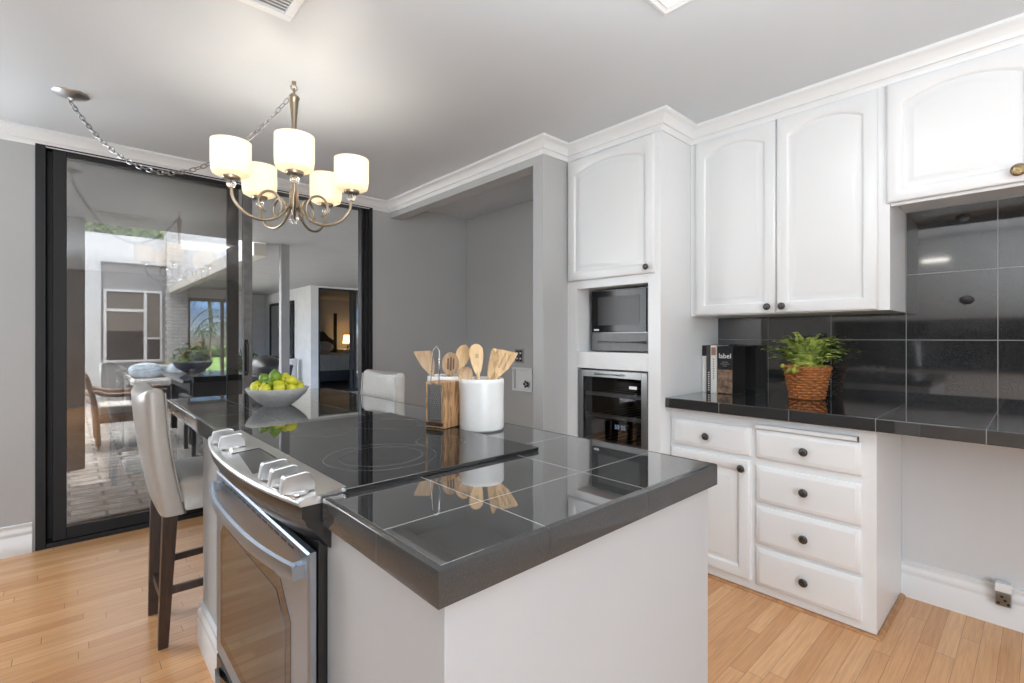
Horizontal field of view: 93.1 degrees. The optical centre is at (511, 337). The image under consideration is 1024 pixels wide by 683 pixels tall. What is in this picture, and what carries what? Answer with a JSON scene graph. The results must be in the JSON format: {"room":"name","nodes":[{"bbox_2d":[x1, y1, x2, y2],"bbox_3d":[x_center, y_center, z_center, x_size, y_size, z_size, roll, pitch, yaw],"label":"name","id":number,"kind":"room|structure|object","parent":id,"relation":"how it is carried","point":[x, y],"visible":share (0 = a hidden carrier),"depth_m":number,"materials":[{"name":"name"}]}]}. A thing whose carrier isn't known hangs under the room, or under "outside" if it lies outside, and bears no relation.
{"room":"kitchen","nodes":[
{"label":"kitchen","id":0,"kind":"room"},
{"bbox_2d":[85,231,165,398],"bbox_3d":[-10.399,-0.470,8.880,6.620,3.480,0.260,0,0,-42],"label":"wall","id":1,"kind":"structure","parent":0,"point":[99,247],"depth_m":10.22,"materials":[{"name":"white paint"}]},
{"bbox_2d":[101,261,164,396],"bbox_3d":[-8.389,-0.175,10.757,1.120,2.890,0.200,0,0,-42],"label":"wall","id":2,"kind":"structure","parent":0,"point":[124,276],"depth_m":10.58,"materials":[{"name":"grey paint"}]},
{"bbox_2d":[103,289,161,362],"bbox_3d":[-8.312,-0.250,10.658,1.020,1.580,0.050,0,0,-42],"label":"window","id":3,"kind":"structure","parent":2,"relation":"in","point":[132,319],"depth_m":10.64,"materials":[{"name":"white paint"}]},
{"bbox_2d":[107,311,143,330],"bbox_3d":[-8.418,-0.350,10.563,0.635,0.420,0.005,0,0,-42],"label":"roller blind","id":4,"kind":"object","parent":3,"relation":"attached to","point":[116,320],"depth_m":10.56,"materials":[{"name":"fabric"}]},
{"bbox_2d":[164,231,187,364],"bbox_3d":[-7.744,-0.695,11.177,0.400,3.930,0.450,0,0,-42],"label":"brick wall","id":5,"kind":"structure","parent":0,"point":[176,268],"depth_m":11.00,"materials":[{"name":"brick"}]},
{"bbox_2d":[192,346,225,370],"bbox_3d":[-32.051,1.515,42.505,70.000,0.250,74.000,0,0,-42],"label":"lawn","id":6,"kind":"structure","parent":0,"point":[215,366],"depth_m":24.97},
{"bbox_2d":[85,222,163,239],"bbox_3d":[-11.693,-1.662,13.690,4.868,6.105,2.896,0,0,-37],"label":"tree","id":7,"kind":"object","parent":6,"relation":"on","point":[89,226],"visible":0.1,"depth_m":13.54,"materials":[{"name":"green plant"}]},
{"bbox_2d":[190,301,213,359],"bbox_3d":[-18.317,-0.822,29.319,2.744,4.442,2.768,0,0,-42],"label":"palm tree","id":8,"kind":"object","parent":6,"relation":"on","point":[210,304],"visible":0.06,"depth_m":29.29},
{"bbox_2d":[190,328,218,350],"bbox_3d":[-20.756,0.399,32.508,1.920,2.005,1.915,0,0,-42],"label":"palm tree","id":9,"kind":"object","parent":6,"relation":"on","point":[203,331],"visible":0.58,"depth_m":32.47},
{"bbox_2d":[190,309,225,337],"bbox_3d":[-10.163,0.169,17.801,2.766,2.477,2.773,0,0,-42],"label":"palm tree","id":10,"kind":"object","parent":6,"relation":"on","point":[208,318],"visible":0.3,"depth_m":17.54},
{"bbox_2d":[190,345,225,356],"bbox_3d":[-21.129,1.083,34.886,15.883,1.222,2.330,0,0,-42],"label":"hedge","id":11,"kind":"object","parent":6,"relation":"on","point":[215,350],"visible":0.06,"depth_m":34.16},
{"bbox_2d":[67,161,357,254],"bbox_3d":[-2.091,-1.220,5.255,14.000,0.120,2.360,0,0,-42],"label":"ceiling","id":12,"kind":"structure","parent":0,"point":[96,194],"depth_m":4.46,"materials":[{"name":"paint"}]},
{"bbox_2d":[67,391,357,521],"bbox_3d":[-5.304,1.315,8.773,14.000,0.090,11.890,0,0,-42],"label":"floor","id":13,"kind":"structure","parent":0,"point":[112,480],"depth_m":4.60,"materials":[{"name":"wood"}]},
{"bbox_2d":[67,216,84,470],"bbox_3d":[-4.354,0.055,4.630,0.415,2.430,0.210,0,0,-42],"label":"pillar","id":14,"kind":"structure","parent":13,"relation":"on","point":[75,225],"depth_m":4.64,"materials":[{"name":"paint"}]},
{"bbox_2d":[85,374,166,450],"bbox_3d":[-4.672,0.852,5.822,0.792,0.837,0.672,0,0,-42],"label":"armchair","id":15,"kind":"object","parent":13,"relation":"on","point":[108,411],"visible":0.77,"depth_m":5.54,"materials":[{"name":"fabric"}]},
{"bbox_2d":[97,400,132,415],"bbox_3d":[-4.637,0.834,5.855,0.550,0.108,0.560,0,0,-42],"label":"seat cushion","id":16,"kind":"object","parent":15,"relation":"on","point":[113,408],"depth_m":5.60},
{"bbox_2d":[126,364,188,399],"bbox_3d":[-6.208,0.885,8.672,1.030,0.770,0.820,0,0,-42],"label":"sofa","id":17,"kind":"object","parent":13,"relation":"on","point":[164,382],"visible":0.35,"depth_m":8.38,"materials":[{"name":"white fabric"}]},
{"bbox_2d":[128,362,162,377],"bbox_3d":[-6.451,0.580,8.545,0.504,0.279,0.164,0,0,-42],"label":"pillow","id":18,"kind":"object","parent":17,"relation":"on","point":[146,369],"visible":1,"depth_m":8.49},
{"bbox_2d":[130,377,170,386],"bbox_3d":[-6.134,0.779,8.591,0.970,0.118,0.600,0,0,-42],"label":"seat cushion","id":19,"kind":"object","parent":17,"relation":"on","point":[162,381],"depth_m":8.31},
{"bbox_2d":[167,361,185,371],"bbox_3d":[-6.045,0.580,8.916,0.504,0.279,0.164,0,0,-42],"label":"pillow","id":20,"kind":"object","parent":17,"relation":"on","point":[171,368],"visible":0.26,"depth_m":8.77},
{"bbox_2d":[179,374,241,456],"bbox_3d":[-3.336,0.840,5.462,0.600,0.860,0.695,0,0,-42],"label":"wicker chair","id":21,"kind":"object","parent":13,"relation":"on","point":[202,386],"visible":0.24,"depth_m":5.18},
{"bbox_2d":[163,370,258,443],"bbox_3d":[-4.065,0.882,6.512,0.820,0.775,1.600,0,0,-42],"label":"patio table","id":22,"kind":"object","parent":13,"relation":"on","point":[184,380],"visible":0.42,"depth_m":6.49,"materials":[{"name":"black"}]},
{"bbox_2d":[172,361,212,372],"bbox_3d":[-4.424,0.416,6.726,0.480,0.153,0.480,0,0,-42],"label":"bowl","id":23,"kind":"object","parent":22,"relation":"on","point":[188,366],"visible":1,"depth_m":6.60,"materials":[{"name":"grey ceramic"}]},
{"bbox_2d":[173,342,220,370],"bbox_3d":[-7.024,0.676,10.732,0.940,1.188,0.915,0,0,-42],"label":"potted shrub","id":24,"kind":"object","parent":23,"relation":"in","point":[188,356],"visible":0.41,"depth_m":10.66,"materials":[{"name":"green plant"}]},
{"bbox_2d":[223,349,257,372],"bbox_3d":[-5.553,0.702,10.158,0.852,1.137,0.861,0,0,-42],"label":"potted shrub","id":25,"kind":"object","parent":13,"relation":"on","point":[254,355],"visible":0.17,"depth_m":10.05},
{"bbox_2d":[252,355,278,375],"bbox_3d":[-4.322,0.791,8.513,0.580,0.963,0.580,0,0,-42],"label":"grill","id":26,"kind":"object","parent":13,"relation":"on","point":[264,364],"visible":0.44,"depth_m":8.29,"materials":[{"name":"grey metal"}]},
{"bbox_2d":[279,244,289,374],"bbox_3d":[-2.857,0.055,6.086,0.100,2.430,0.090,0,0,-42],"label":"patio post","id":27,"kind":"object","parent":13,"relation":"on","point":[284,250],"visible":0.56,"depth_m":6.05,"materials":[{"name":"grey paint"}]},
{"bbox_2d":[290,359,297,377],"bbox_3d":[-5.047,0.880,11.101,0.260,0.780,0.260,0,0,-42],"label":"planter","id":28,"kind":"object","parent":13,"relation":"on","point":[293,362],"visible":0.36,"depth_m":11.04,"materials":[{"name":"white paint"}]},
{"bbox_2d":[188,234,264,371],"bbox_3d":[-6.128,-1.045,13.397,4.980,4.630,1.050,0,0,-42],"label":"wall","id":29,"kind":"structure","parent":0,"point":[202,250],"depth_m":11.76,"materials":[{"name":"white paint"}]},
{"bbox_2d":[188,297,225,369],"bbox_3d":[-7.247,0.165,11.745,1.100,2.210,0.120,0,0,-42],"label":"window","id":30,"kind":"structure","parent":29,"relation":"in","point":[222,301],"depth_m":11.82,"materials":[{"name":"black metal"}]},
{"bbox_2d":[0,139,466,550],"bbox_3d":[-2.293,0.020,3.363,5.150,2.440,0.160,0,0,-42],"label":"wall","id":31,"kind":"structure","parent":0,"point":[420,260],"depth_m":4.25,"materials":[{"name":"grey paint"}]},
{"bbox_2d":[0,522,31,558],"bbox_3d":[-3.417,1.154,2.216,1.743,0.172,0.018,0,0,-42],"label":"baseboard","id":32,"kind":"structure","parent":31,"relation":"attached to","point":[15,540],"depth_m":2.75,"materials":[{"name":"white paint"}]},
{"bbox_2d":[35,143,372,550],"bbox_3d":[-2.024,0.048,3.558,2.100,2.385,0.177,0,0,-42],"label":"door","id":33,"kind":"structure","parent":31,"relation":"in","point":[52,528],"depth_m":2.91,"materials":[{"name":"black metal"}]},
{"bbox_2d":[177,242,357,301],"bbox_3d":[-3.286,-1.220,11.605,7.200,0.120,8.630,0,0,-42],"label":"ceiling","id":34,"kind":"structure","parent":0,"point":[308,267],"depth_m":8.93,"materials":[{"name":"paint"}]},
{"bbox_2d":[169,242,265,292],"bbox_3d":[-5.369,-1.080,8.443,0.140,0.160,6.770,0,0,-42],"label":"roof beam","id":35,"kind":"structure","parent":34,"relation":"attached to","point":[218,268],"depth_m":7.76,"materials":[{"name":"beige paint"}]},
{"bbox_2d":[265,285,317,388],"bbox_3d":[-5.565,0.055,12.090,0.170,2.430,3.440,0,0,-42],"label":"wall","id":36,"kind":"structure","parent":0,"point":[305,298],"depth_m":11.00,"materials":[{"name":"white paint"}]},
{"bbox_2d":[269,300,294,358],"bbox_3d":[-5.804,-0.170,12.197,0.040,1.420,1.840,0,0,-42],"label":"window","id":37,"kind":"structure","parent":36,"relation":"in","point":[273,308],"depth_m":12.47,"materials":[{"name":"glass"}]},
{"bbox_2d":[318,286,357,289],"bbox_3d":[-2.591,0.055,12.572,4.870,2.430,0.140,0,0,-42],"label":"wall","id":38,"kind":"structure","parent":0,"point":[318,286],"depth_m":11.17,"materials":[{"name":"white paint"}]},
{"bbox_2d":[318,288,357,391],"bbox_3d":[-3.544,0.075,11.650,2.220,2.390,0.075,0,0,-42],"label":"door","id":39,"kind":"structure","parent":38,"relation":"in","point":[352,293],"depth_m":11.40,"materials":[{"name":"wood"}]},
{"bbox_2d":[320,300,357,348],"bbox_3d":[-3.965,0.040,14.053,4.900,2.400,3.900,0,0,-42],"label":"wall","id":40,"kind":"structure","parent":0,"point":[328,308],"depth_m":15.19,"materials":[{"name":"paint"}]},
{"bbox_2d":[320,379,357,389],"bbox_3d":[-3.931,1.255,14.016,4.900,0.030,3.800,0,0,-42],"label":"floor","id":41,"kind":"structure","parent":0,"point":[341,384],"depth_m":12.79,"materials":[{"name":"carpet"}]},
{"bbox_2d":[320,313,357,381],"bbox_3d":[-5.362,0.250,13.670,1.620,1.980,1.942,0,0,-42],"label":"bed","id":42,"kind":"object","parent":41,"relation":"on","point":[334,366],"visible":0.48,"depth_m":13.12,"materials":[{"name":"fabric"}]},
{"bbox_2d":[320,341,333,352],"bbox_3d":[-5.613,0.290,14.375,0.660,0.363,0.251,0,0,-42],"label":"pillow","id":43,"kind":"object","parent":42,"relation":"on","point":[325,347],"depth_m":14.34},
{"bbox_2d":[320,353,357,370],"bbox_3d":[-5.360,0.670,13.617,1.450,0.420,1.862,0,0,-42],"label":"bedspread","id":44,"kind":"object","parent":42,"relation":"on","point":[328,361],"depth_m":13.01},
{"bbox_2d":[337,349,357,353],"bbox_3d":[-5.093,0.800,15.044,0.470,0.880,0.515,0,0,-42],"label":"nightstand","id":45,"kind":"object","parent":41,"relation":"on","point":[338,350],"visible":0.24,"depth_m":14.82,"materials":[{"name":"black paint"}]},
{"bbox_2d":[343,335,348,348],"bbox_3d":[-5.083,0.140,14.995,0.300,0.440,0.300,0,0,-42],"label":"bedside lamp","id":46,"kind":"object","parent":45,"relation":"on","point":[346,337],"visible":0.75,"depth_m":14.88,"materials":[{"name":"fabric"}]},
{"bbox_2d":[390,158,532,219],"bbox_3d":[-0.440,-1.135,3.722,0.110,0.130,1.810,0,0,-42],"label":"wall header","id":47,"kind":"structure","parent":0,"point":[525,168],"depth_m":3.55,"materials":[{"name":"grey paint"}]},
{"bbox_2d":[467,200,532,427],"bbox_3d":[0.174,0.020,4.283,0.065,2.440,1.810,0,0,-42],"label":"wall","id":48,"kind":"structure","parent":0,"point":[499,242],"depth_m":4.49,"materials":[{"name":"grey paint"}]},
{"bbox_2d":[515,349,523,362],"bbox_3d":[0.063,0.165,4.348,0.012,0.126,0.115,0,0,-42],"label":"wall outlet","id":49,"kind":"object","parent":48,"relation":"attached to","point":[519,358],"visible":0.96,"depth_m":4.34,"materials":[{"name":"metal"}]},
{"bbox_2d":[512,367,532,391],"bbox_3d":[0.086,0.371,4.294,0.051,0.207,0.255,0,0,-42],"label":"water valve box","id":50,"kind":"object","parent":48,"relation":"attached to","point":[522,378],"visible":0.9,"depth_m":4.31,"materials":[{"name":"white paint"}]},
{"bbox_2d":[0,0,1023,218],"bbox_3d":[0.286,-1.250,0.539,5.150,0.100,7.810,0,0,-42],"label":"ceiling","id":51,"kind":"structure","parent":0,"point":[425,91],"depth_m":2.15,"materials":[{"name":"grey paint"}]},
{"bbox_2d":[51,81,368,232],"bbox_3d":[-1.456,-0.862,2.389,1.548,0.676,0.632,0,0,11],"label":"chandelier","id":52,"kind":"object","parent":51,"relation":"hanging from","point":[294,149],"visible":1,"depth_m":2.25,"materials":[{"name":"glass"}]},
{"bbox_2d":[238,0,304,21],"bbox_3d":[-0.913,-1.194,1.604,0.415,0.012,0.230,0,0,-42],"label":"ceiling vent","id":53,"kind":"object","parent":51,"relation":"in","point":[286,10],"visible":1,"depth_m":1.75,"materials":[{"name":"metal"}]},
{"bbox_2d":[646,0,692,15],"bbox_3d":[0.539,-1.193,1.322,0.678,0.014,0.665,0,0,-42],"label":"recessed light","id":54,"kind":"object","parent":51,"relation":"in","point":[664,7],"visible":1,"depth_m":1.73,"materials":[{"name":"white paint"}]},
{"bbox_2d":[0,516,1023,682],"bbox_3d":[0.334,1.280,0.487,5.150,0.080,7.670,0,0,-42],"label":"floor","id":55,"kind":"structure","parent":0,"point":[77,612],"depth_m":2.01,"materials":[{"name":"brown wood"}]},
{"bbox_2d":[131,381,202,650],"bbox_3d":[-1.373,0.719,2.179,0.533,1.045,0.444,0,0,-42],"label":"bar stool","id":56,"kind":"object","parent":55,"relation":"on","point":[175,487],"visible":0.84,"depth_m":1.93,"materials":[{"name":"beige leather"}]},
{"bbox_2d":[208,413,538,682],"bbox_3d":[-0.476,0.743,1.482,0.704,0.934,0.874,0,0,-42],"label":"range","id":57,"kind":"object","parent":55,"relation":"on","point":[272,483],"visible":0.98,"depth_m":1.23,"materials":[{"name":"black glass"}]},
{"bbox_2d":[426,346,458,428],"bbox_3d":[-0.248,0.172,1.717,0.086,0.285,0.088,0,0,31],"label":"block","id":58,"kind":"object","parent":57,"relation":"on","point":[442,396],"visible":1,"depth_m":1.69,"materials":[{"name":"brown wood"}]},
{"bbox_2d":[361,369,404,402],"bbox_3d":[-0.913,0.719,2.721,0.533,1.045,0.444,0,0,-42],"label":"bar stool","id":59,"kind":"object","parent":55,"relation":"on","point":[388,385],"visible":0.21,"depth_m":2.81,"materials":[{"name":"leather"}]},
{"bbox_2d":[197,437,707,682],"bbox_3d":[-0.386,0.810,1.613,0.838,0.860,1.733,0,0,-42],"label":"kitchen island","id":60,"kind":"object","parent":55,"relation":"on","point":[628,604],"visible":0.32,"depth_m":0.94,"materials":[{"name":"grey paint"}]},
{"bbox_2d":[167,388,716,609],"bbox_3d":[-0.646,0.353,1.907,0.858,0.054,2.552,0,0,-42],"label":"island countertop","id":61,"kind":"structure","parent":60,"relation":"on","point":[451,536],"depth_m":0.99,"materials":[{"name":"black tile"}]},
{"bbox_2d":[245,385,308,406],"bbox_3d":[-1.128,0.283,2.335,0.278,0.086,0.278,0,0,-42],"label":"fruit bowl","id":62,"kind":"object","parent":61,"relation":"on","point":[267,398],"visible":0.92,"depth_m":2.25,"materials":[{"name":"ceramic"}]},
{"bbox_2d":[250,380,260,388],"bbox_3d":[-1.223,0.236,2.316,0.052,0.067,0.051,0,0,-42],"label":"lemon","id":63,"kind":"object","parent":62,"relation":"in","point":[257,382],"visible":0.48,"depth_m":2.31,"materials":[{"name":"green food"}]},
{"bbox_2d":[259,383,270,389],"bbox_3d":[-1.139,0.241,2.239,0.051,0.066,0.052,0,0,-42],"label":"lemon","id":64,"kind":"object","parent":62,"relation":"in","point":[264,386],"visible":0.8,"depth_m":2.22,"materials":[{"name":"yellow food"}]},
{"bbox_2d":[272,380,283,386],"bbox_3d":[-1.102,0.227,2.290,0.052,0.052,0.054,0,0,-42],"label":"lemon","id":65,"kind":"object","parent":62,"relation":"in","point":[276,381],"visible":0.45,"depth_m":2.28,"materials":[{"name":"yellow food"}]},
{"bbox_2d":[273,383,285,389],"bbox_3d":[-1.080,0.238,2.251,0.053,0.050,0.050,0,0,-42],"label":"lemon","id":66,"kind":"object","parent":62,"relation":"in","point":[279,386],"visible":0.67,"depth_m":2.23,"materials":[{"name":"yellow food"}]},
{"bbox_2d":[286,384,297,389],"bbox_3d":[-1.040,0.246,2.295,0.053,0.053,0.053,0,0,-42],"label":"lemon","id":67,"kind":"object","parent":62,"relation":"in","point":[290,386],"visible":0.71,"depth_m":2.28,"materials":[{"name":"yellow food"}]},
{"bbox_3d":[-1.128,0.257,2.336,0.058,0.054,0.052,0,0,-42],"label":"lemon","id":68,"kind":"object","parent":62,"relation":"in","visible":0},
{"bbox_2d":[268,369,281,380],"bbox_3d":[-1.136,0.189,2.325,0.058,0.079,0.058,0,0,-42],"label":"lime","id":69,"kind":"object","parent":68,"relation":"on","point":[274,375],"visible":0.7,"depth_m":2.31,"materials":[{"name":"green food"}]},
{"bbox_3d":[-1.075,0.232,2.336,0.068,0.051,0.051,0,0,-42],"label":"lemon","id":70,"kind":"object","parent":62,"relation":"in","visible":0},
{"bbox_2d":[281,372,289,381],"bbox_3d":[-1.098,0.201,2.353,0.051,0.067,0.052,0,0,-42],"label":"lemon","id":71,"kind":"object","parent":70,"relation":"on","point":[285,374],"visible":0.48,"depth_m":2.34,"materials":[{"name":"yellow food"}]},
{"bbox_2d":[285,376,297,384],"bbox_3d":[-1.057,0.206,2.323,0.053,0.048,0.048,0,0,-42],"label":"lemon","id":72,"kind":"object","parent":70,"relation":"on","point":[289,379],"visible":0.94,"depth_m":2.31,"materials":[{"name":"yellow food"}]},
{"bbox_3d":[-1.154,0.231,2.290,0.052,0.063,0.051,0,0,-42],"label":"lemon","id":73,"kind":"object","parent":62,"relation":"in","visible":0},
{"bbox_2d":[263,380,272,387],"bbox_3d":[-1.140,0.220,2.267,0.047,0.045,0.047,0,0,32],"label":"lime","id":74,"kind":"object","parent":73,"relation":"on","point":[269,382],"visible":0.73,"depth_m":2.25,"materials":[{"name":"green food"}]},
{"bbox_3d":[-1.180,0.226,2.335,0.050,0.058,0.053,0,0,-42],"label":"lemon","id":75,"kind":"object","parent":62,"relation":"in","visible":0},
{"bbox_2d":[259,373,268,383],"bbox_3d":[-1.190,0.201,2.335,0.054,0.060,0.053,0,0,-42],"label":"lime","id":76,"kind":"object","parent":75,"relation":"on","point":[262,377],"visible":0.69,"depth_m":2.31,"materials":[{"name":"green food"}]},
{"bbox_2d":[427,374,459,424],"bbox_3d":[-0.244,0.235,1.856,0.158,0.181,0.158,0,0,-42],"label":"utensil crock","id":77,"kind":"object","parent":61,"relation":"on","point":[442,376],"visible":0.2,"depth_m":1.79,"materials":[{"name":"white ceramic"}]},
{"bbox_2d":[414,350,434,376],"bbox_3d":[-0.301,0.180,1.853,0.146,0.261,0.019,0,0,-6],"label":"spatula","id":78,"kind":"object","parent":77,"relation":"in","point":[424,358],"visible":0.77,"depth_m":1.85,"materials":[{"name":"brown wood"}]},
{"bbox_2d":[442,352,458,376],"bbox_3d":[-0.234,0.182,1.842,0.055,0.253,0.044,0,0,31],"label":"slotted spoon","id":79,"kind":"object","parent":77,"relation":"in","point":[450,362],"visible":0.88,"depth_m":1.84,"materials":[{"name":"brown wood"}]},
{"bbox_2d":[456,345,468,376],"bbox_3d":[-0.207,0.168,1.871,0.090,0.282,0.019,0,0,-16],"label":"spoon","id":80,"kind":"object","parent":77,"relation":"in","point":[462,352],"visible":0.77,"depth_m":1.88,"materials":[{"name":"brown wood"}]},
{"bbox_2d":[459,376,503,432],"bbox_3d":[-0.107,0.235,1.724,0.158,0.181,0.158,0,0,-42],"label":"utensil crock","id":81,"kind":"object","parent":61,"relation":"on","point":[482,400],"visible":0.92,"depth_m":1.66,"materials":[{"name":"white ceramic"}]},
{"bbox_2d":[458,366,472,380],"bbox_3d":[-0.151,0.205,1.699,0.084,0.208,0.016,0,0,-20],"label":"spoon","id":82,"kind":"object","parent":81,"relation":"in","point":[465,372],"visible":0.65,"depth_m":1.70,"materials":[{"name":"brown wood"}]},
{"bbox_2d":[469,344,483,379],"bbox_3d":[-0.129,0.166,1.759,0.052,0.286,0.046,0,0,-4],"label":"paddle","id":83,"kind":"object","parent":81,"relation":"in","point":[476,353],"visible":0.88,"depth_m":1.77,"materials":[{"name":"brown wood"}]},
{"bbox_2d":[487,349,498,379],"bbox_3d":[-0.086,0.174,1.726,0.035,0.271,0.094,0,0,-42],"label":"spatula","id":84,"kind":"object","parent":81,"relation":"in","point":[494,358],"visible":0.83,"depth_m":1.71,"materials":[{"name":"brown wood"}]},
{"bbox_2d":[491,348,499,379],"bbox_3d":[-0.071,0.174,1.747,0.097,0.271,0.024,0,0,-24],"label":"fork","id":85,"kind":"object","parent":81,"relation":"in","point":[497,351],"visible":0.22,"depth_m":1.75,"materials":[{"name":"brown wood"}]},
{"bbox_2d":[494,349,517,379],"bbox_3d":[-0.061,0.176,1.718,0.165,0.269,0.020,0,0,-8],"label":"spatula","id":86,"kind":"object","parent":81,"relation":"in","point":[506,358],"visible":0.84,"depth_m":1.72,"materials":[{"name":"brown wood"}]},
{"bbox_2d":[567,130,717,454],"bbox_3d":[0.812,0.021,3.069,0.738,2.438,0.661,0,0,-42],"label":"tall cabinet","id":87,"kind":"object","parent":55,"relation":"on","point":[629,203],"visible":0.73,"depth_m":2.77,"materials":[{"name":"white paint"}]},
{"bbox_2d":[578,368,647,449],"bbox_3d":[0.791,0.620,3.047,0.622,0.851,0.493,0,0,-42],"label":"wall oven","id":88,"kind":"object","parent":87,"relation":"in","point":[612,404],"visible":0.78,"depth_m":3.09,"materials":[{"name":"black glass"}]},
{"bbox_2d":[586,388,640,399],"bbox_3d":[0.794,0.344,3.050,0.514,0.022,0.445,0,0,-42],"label":"shelf","id":89,"kind":"object","parent":88,"relation":"attached to","point":[590,392],"depth_m":3.02,"materials":[{"name":"metal"}]},
{"bbox_2d":[586,406,640,422],"bbox_3d":[0.794,0.474,3.050,0.514,0.022,0.445,0,0,-42],"label":"shelf","id":90,"kind":"object","parent":88,"relation":"attached to","point":[594,411],"depth_m":3.09,"materials":[{"name":"metal"}]},
{"bbox_2d":[586,429,640,448],"bbox_3d":[0.794,0.629,3.050,0.514,0.022,0.445,0,0,-42],"label":"shelf","id":91,"kind":"object","parent":88,"relation":"attached to","point":[599,435],"depth_m":3.11,"materials":[{"name":"metal"}]},
{"bbox_2d":[592,286,647,351],"bbox_3d":[0.800,-0.105,3.029,0.453,0.379,0.455,0,0,-42],"label":"microwave","id":92,"kind":"object","parent":87,"relation":"in","point":[619,316],"visible":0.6,"depth_m":2.90,"materials":[{"name":"metal"}]},
{"bbox_2d":[671,408,901,634],"bbox_3d":[1.384,0.811,2.516,0.624,0.858,0.925,0,0,-42],"label":"base cabinet","id":93,"kind":"object","parent":55,"relation":"on","point":[806,516],"visible":0.96,"depth_m":2.20,"materials":[{"name":"white paint"}]},
{"bbox_2d":[708,573,905,641],"bbox_3d":[1.381,1.234,2.501,0.531,0.012,0.946,0,0,-42],"label":"trim","id":94,"kind":"structure","parent":93,"relation":"attached to","point":[886,625],"depth_m":2.18,"materials":[{"name":"brown wood"}]},
{"bbox_2d":[665,391,1023,448],"bbox_3d":[2.079,0.353,1.755,0.647,0.054,2.987,0,0,-42],"label":"countertop","id":95,"kind":"structure","parent":93,"relation":"on","point":[986,427],"depth_m":2.08,"materials":[{"name":"black tile"}]},
{"bbox_2d":[702,345,705,391],"bbox_3d":[1.208,0.185,2.957,0.151,0.281,0.029,0,0,-42],"label":"book","id":96,"kind":"object","parent":95,"relation":"on","point":[703,346],"visible":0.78,"depth_m":2.91,"materials":[{"name":"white paper"}]},
{"bbox_2d":[706,345,710,392],"bbox_3d":[1.225,0.185,2.929,0.161,0.281,0.030,0,0,-42],"label":"book","id":97,"kind":"object","parent":95,"relation":"on","point":[708,347],"visible":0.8,"depth_m":2.88,"materials":[{"name":"grey paper"}]},
{"bbox_2d":[711,345,727,392],"bbox_3d":[1.239,0.186,2.893,0.161,0.279,0.035,0,0,-42],"label":"book","id":98,"kind":"object","parent":95,"relation":"on","point":[713,347],"visible":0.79,"depth_m":2.84,"materials":[{"name":"white paper"}]},
{"bbox_2d":[717,346,744,394],"bbox_3d":[1.292,0.188,2.854,0.179,0.276,0.088,0,0,-42],"label":"book","id":99,"kind":"object","parent":95,"relation":"on","point":[730,359],"visible":1,"depth_m":2.80,"materials":[{"name":"black paper"}]},
{"bbox_2d":[718,369,731,393],"bbox_3d":[1.226,0.254,2.794,0.001,0.136,0.084,0,0,-42],"label":"photo","id":100,"kind":"object","parent":99,"relation":"attached to","point":[724,375],"depth_m":2.79},
{"bbox_2d":[760,332,860,399],"bbox_3d":[1.552,0.148,2.587,0.393,0.355,0.404,0,0,-28],"label":"potted fern","id":101,"kind":"object","parent":95,"relation":"on","point":[806,376],"visible":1,"depth_m":2.50,"materials":[{"name":"green plant"}]},
{"bbox_2d":[782,364,832,399],"bbox_3d":[1.566,0.236,2.576,0.235,0.178,0.233,0,0,-42],"label":"basket","id":102,"kind":"object","parent":101,"relation":"attached to","point":[808,381],"depth_m":2.50,"materials":[{"name":"orange wicker"}]},
{"bbox_2d":[533,154,566,434],"bbox_3d":[0.499,0.020,3.294,0.920,2.440,0.090,0,0,-42],"label":"wall pier","id":103,"kind":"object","parent":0,"point":[549,173],"visible":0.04,"depth_m":3.00,"materials":[{"name":"grey paint"}]},
{"bbox_2d":[718,195,1023,412],"bbox_3d":[2.168,0.020,2.217,0.108,2.440,7.550,0,0,-42],"label":"backsplash","id":104,"kind":"structure","parent":0,"point":[943,351],"depth_m":2.30,"materials":[{"name":"black tile"}]},
{"bbox_2d":[0,13,1023,212],"bbox_3d":[0.652,-1.158,2.015,8.832,0.084,3.492,0,0,17],"label":"trim","id":105,"kind":"structure","parent":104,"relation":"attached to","point":[1009,32],"depth_m":2.69,"materials":[{"name":"white paint"}]},
{"bbox_2d":[691,86,904,317],"bbox_3d":[1.471,-0.660,2.592,0.408,1.076,0.931,0,0,-42],"label":"upper cabinet","id":106,"kind":"object","parent":104,"relation":"attached to","point":[791,215],"visible":0.98,"depth_m":2.39,"materials":[{"name":"white paint"}]},
{"bbox_2d":[887,43,1023,212],"bbox_3d":[2.144,-0.889,1.854,0.408,0.618,1.086,0,0,-42],"label":"upper cabinet","id":107,"kind":"object","parent":104,"relation":"attached to","point":[955,133],"visible":1,"depth_m":1.98,"materials":[{"name":"white paint"}]},
{"bbox_2d":[956,213,970,222],"bbox_3d":[2.075,-0.550,2.230,0.012,0.042,0.052,0,0,-42],"label":"oval cover","id":108,"kind":"object","parent":104,"relation":"attached to","point":[964,217],"visible":1,"depth_m":2.23,"materials":[{"name":"black plastic"}]},
{"bbox_2d":[959,295,974,304],"bbox_3d":[2.083,-0.172,2.222,0.012,0.042,0.052,0,0,-42],"label":"oval cover","id":109,"kind":"object","parent":104,"relation":"attached to","point":[966,299],"visible":1,"depth_m":2.22,"materials":[{"name":"black plastic"}]},
{"bbox_2d":[902,435,1023,590],"bbox_3d":[2.608,0.810,1.611,0.075,0.859,2.062,0,0,-42],"label":"wall","id":110,"kind":"structure","parent":0,"point":[963,502],"depth_m":2.18,"materials":[{"name":"grey paint"}]},
{"bbox_2d":[901,558,1023,632],"bbox_3d":[2.574,1.154,1.580,0.018,0.172,2.062,0,0,-42],"label":"baseboard","id":111,"kind":"structure","parent":110,"relation":"attached to","point":[970,596],"depth_m":2.18,"materials":[{"name":"white paint"}]},
{"bbox_2d":[995,579,1011,607],"bbox_3d":[2.094,1.093,2.067,0.037,0.098,0.052,0,0,-42],"label":"outlet","id":112,"kind":"object","parent":110,"relation":"attached to","point":[1003,590],"visible":1,"depth_m":2.06,"materials":[{"name":"plastic"}]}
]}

